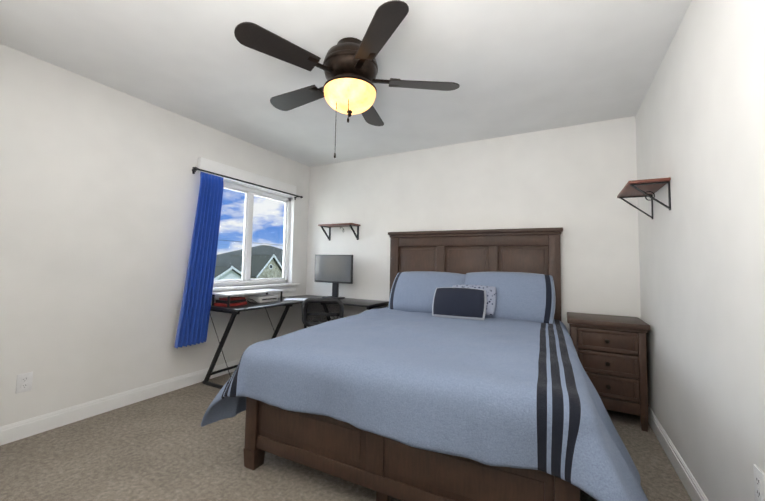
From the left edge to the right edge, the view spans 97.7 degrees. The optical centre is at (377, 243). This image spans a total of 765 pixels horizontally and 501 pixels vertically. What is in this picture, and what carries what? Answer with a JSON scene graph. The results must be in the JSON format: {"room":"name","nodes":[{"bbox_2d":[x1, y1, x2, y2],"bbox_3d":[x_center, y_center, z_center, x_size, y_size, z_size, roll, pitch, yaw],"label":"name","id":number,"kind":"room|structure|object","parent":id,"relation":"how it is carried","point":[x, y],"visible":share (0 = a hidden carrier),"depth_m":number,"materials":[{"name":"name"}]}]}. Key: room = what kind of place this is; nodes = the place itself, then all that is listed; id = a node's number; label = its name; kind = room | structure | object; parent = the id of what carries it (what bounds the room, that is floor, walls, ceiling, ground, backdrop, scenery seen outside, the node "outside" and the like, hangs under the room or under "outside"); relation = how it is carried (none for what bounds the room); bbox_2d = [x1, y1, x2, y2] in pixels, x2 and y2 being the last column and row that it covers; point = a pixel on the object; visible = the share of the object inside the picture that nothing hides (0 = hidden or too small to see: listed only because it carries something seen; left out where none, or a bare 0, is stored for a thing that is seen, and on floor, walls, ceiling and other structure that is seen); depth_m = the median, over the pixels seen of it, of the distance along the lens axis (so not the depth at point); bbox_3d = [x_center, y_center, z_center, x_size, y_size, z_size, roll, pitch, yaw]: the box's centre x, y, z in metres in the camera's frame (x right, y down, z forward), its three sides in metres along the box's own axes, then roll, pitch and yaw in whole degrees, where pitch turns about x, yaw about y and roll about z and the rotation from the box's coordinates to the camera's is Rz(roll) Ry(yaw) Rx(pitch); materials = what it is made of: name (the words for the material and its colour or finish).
{"room":"bedroom","nodes":[
{"label":"bedroom","id":0,"kind":"room"},
{"bbox_2d":[0,43,309,426],"bbox_3d":[-1.916,0.052,2.857,0.120,2.440,3.800,-1,-4,29],"label":"wall","id":1,"kind":"structure","parent":0,"point":[99,187],"depth_m":2.47,"materials":[{"name":"paint"}]},
{"bbox_2d":[16,372,32,393],"bbox_3d":[-2.237,0.878,2.117,0.009,0.116,0.072,-1,-4,29],"label":"electrical outlet","id":2,"kind":"object","parent":1,"relation":"attached to","point":[24,382],"visible":1,"depth_m":2.12,"materials":[{"name":"white plastic"}]},
{"bbox_2d":[0,359,239,445],"bbox_3d":[-1.880,1.215,2.755,0.014,0.108,3.800,-1,-4,29],"label":"baseboard","id":3,"kind":"structure","parent":1,"relation":"attached to","point":[16,431],"depth_m":2.44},
{"bbox_2d":[192,167,302,199],"bbox_3d":[-1.347,-0.641,3.679,0.100,0.064,1.452,-1,-4,29],"label":"curtain rod","id":4,"kind":"object","parent":1,"relation":"attached to","point":[194,169],"visible":0.98,"depth_m":3.46,"materials":[{"name":"black metal"}]},
{"bbox_2d":[174,172,223,348],"bbox_3d":[-1.597,0.110,3.039,0.117,1.557,0.424,-1,-4,29],"label":"curtain","id":5,"kind":"object","parent":4,"relation":"hanging from","point":[193,323],"visible":1,"depth_m":3.03,"materials":[{"name":"blue fabric"}]},
{"bbox_2d":[197,157,299,298],"bbox_3d":[-1.414,-0.102,3.717,0.165,1.340,1.470,-1,-4,29],"label":"window unit","id":6,"kind":"structure","parent":1,"relation":"in","point":[250,191],"depth_m":3.75,"materials":[{"name":"white plastic"}]},
{"bbox_2d":[0,0,690,166],"bbox_3d":[-0.279,-1.237,2.047,3.800,0.100,4.040,-1,-4,29],"label":"ceiling","id":7,"kind":"structure","parent":0,"point":[512,67],"depth_m":2.15,"materials":[{"name":"paint"}]},
{"bbox_2d":[234,0,459,157],"bbox_3d":[-0.204,-0.833,2.022,1.233,0.704,1.271,-1,-4,29],"label":"ceiling fan","id":8,"kind":"object","parent":7,"relation":"hanging from","point":[349,66],"visible":1,"depth_m":1.86,"materials":[{"name":"brown wood"}]},
{"bbox_2d":[0,372,691,500],"bbox_3d":[-0.328,1.298,1.895,3.800,0.100,4.040,-1,-4,29],"label":"floor","id":9,"kind":"structure","parent":0,"point":[165,447],"depth_m":1.88,"materials":[{"name":"carpet"}]},
{"bbox_2d":[202,289,388,388],"bbox_3d":[-0.758,0.915,3.459,1.230,0.834,1.445,-1,-4,29],"label":"desk","id":10,"kind":"object","parent":9,"relation":"on","point":[234,311],"visible":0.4,"depth_m":3.25,"materials":[{"name":"black metal"}]},
{"bbox_2d":[214,296,246,306],"bbox_3d":[-1.412,0.553,3.219,0.173,0.071,0.240,0,-4,25],"label":"books","id":11,"kind":"object","parent":10,"relation":"on","point":[234,301],"visible":0.9,"depth_m":3.15,"materials":[{"name":"red paper"}]},
{"bbox_2d":[248,294,277,302],"bbox_3d":[-1.219,0.583,3.568,0.184,0.060,0.250,-1,-4,29],"label":"game console","id":12,"kind":"object","parent":10,"relation":"on","point":[263,298],"visible":0.83,"depth_m":3.49,"materials":[{"name":"white plastic"}]},
{"bbox_2d":[284,298,306,300],"bbox_3d":[-0.908,0.632,3.805,0.300,0.004,0.220,1,-3,-6],"label":"papers","id":13,"kind":"object","parent":10,"relation":"on","point":[294,299],"visible":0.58,"depth_m":3.77,"materials":[{"name":"white paper"}]},
{"bbox_2d":[314,255,352,298],"bbox_3d":[-0.524,0.392,4.011,0.545,0.522,0.170,-1,-4,29],"label":"monitor","id":14,"kind":"object","parent":10,"relation":"on","point":[335,270],"visible":0.92,"depth_m":3.98,"materials":[{"name":"black plastic"}]},
{"bbox_2d":[302,298,343,326],"bbox_3d":[-0.507,0.916,3.285,0.637,0.821,0.721,-1,-4,29],"label":"office chair","id":15,"kind":"object","parent":9,"relation":"on","point":[316,311],"visible":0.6,"depth_m":3.04,"materials":[{"name":"black plastic"}]},
{"bbox_2d":[201,227,647,500],"bbox_3d":[0.463,0.544,2.375,2.173,1.492,2.188,-1,-4,26],"label":"bed","id":16,"kind":"object","parent":9,"relation":"on","point":[454,371],"visible":1,"depth_m":1.61,"materials":[{"name":"blue fabric"}]},
{"bbox_2d":[388,271,465,312],"bbox_3d":[0.490,0.480,3.288,0.800,0.500,0.213,0,-38,24],"label":"pillow","id":17,"kind":"object","parent":16,"relation":"on","point":[412,291],"depth_m":3.23,"materials":[{"name":"blue fabric"}]},
{"bbox_2d":[464,272,555,323],"bbox_3d":[1.132,0.469,2.974,0.820,0.520,0.213,-1,-36,28],"label":"pillow","id":18,"kind":"object","parent":16,"relation":"on","point":[524,297],"depth_m":2.83,"materials":[{"name":"blue fabric"}]},
{"bbox_2d":[567,312,650,431],"bbox_3d":[1.791,0.960,2.640,0.509,0.745,0.450,-1,-4,29],"label":"nightstand","id":19,"kind":"object","parent":9,"relation":"on","point":[611,350],"visible":0.83,"depth_m":2.45,"materials":[{"name":"brown wood"}]},
{"bbox_2d":[306,116,640,334],"bbox_3d":[0.639,0.151,3.685,3.800,2.440,0.120,-1,-4,29],"label":"wall","id":20,"kind":"structure","parent":0,"point":[572,181],"depth_m":3.32,"materials":[{"name":"paint"}]},
{"bbox_2d":[318,223,360,240],"bbox_3d":[-0.479,-0.145,4.138,0.500,0.188,0.199,-1,-4,29],"label":"shelf","id":21,"kind":"object","parent":20,"relation":"attached to","point":[341,225],"visible":1,"depth_m":4.11,"materials":[{"name":"brown wood"}]},
{"bbox_2d":[635,0,764,500],"bbox_3d":[1.309,0.009,1.085,0.120,2.440,3.800,-1,-4,29],"label":"wall","id":22,"kind":"structure","parent":0,"point":[700,126],"depth_m":1.46,"materials":[{"name":"paint"}]},
{"bbox_2d":[617,177,670,219],"bbox_3d":[1.738,-0.278,2.207,0.199,0.188,0.500,-1,-4,29],"label":"shelf","id":23,"kind":"object","parent":22,"relation":"attached to","point":[645,188],"visible":1,"depth_m":2.11,"materials":[{"name":"brown wood"}]},
{"bbox_2d":[648,405,708,500],"bbox_3d":[1.228,1.173,1.048,0.014,0.108,3.800,-1,-4,29],"label":"baseboard","id":24,"kind":"structure","parent":22,"relation":"attached to","point":[695,492],"depth_m":1.87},
{"bbox_2d":[753,464,764,500],"bbox_3d":[1.252,0.800,1.095,0.009,0.116,0.072,-1,-4,29],"label":"electrical outlet","id":25,"kind":"object","parent":22,"relation":"attached to","point":[759,482],"visible":1,"depth_m":1.09,"materials":[{"name":"white plastic"}]},
{"bbox_3d":[-39.856,7.547,59.677,118.500,0.200,180.000,-1,-4,29],"label":"ground","id":26,"kind":"structure","parent":0,"visible":0},
{"bbox_2d":[214,245,282,279],"bbox_3d":[-15.931,4.045,49.829,19.200,7.860,28.836,-1,-4,29],"label":"house","id":27,"kind":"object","parent":26,"relation":"on","point":[268,256],"depth_m":42.23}
]}

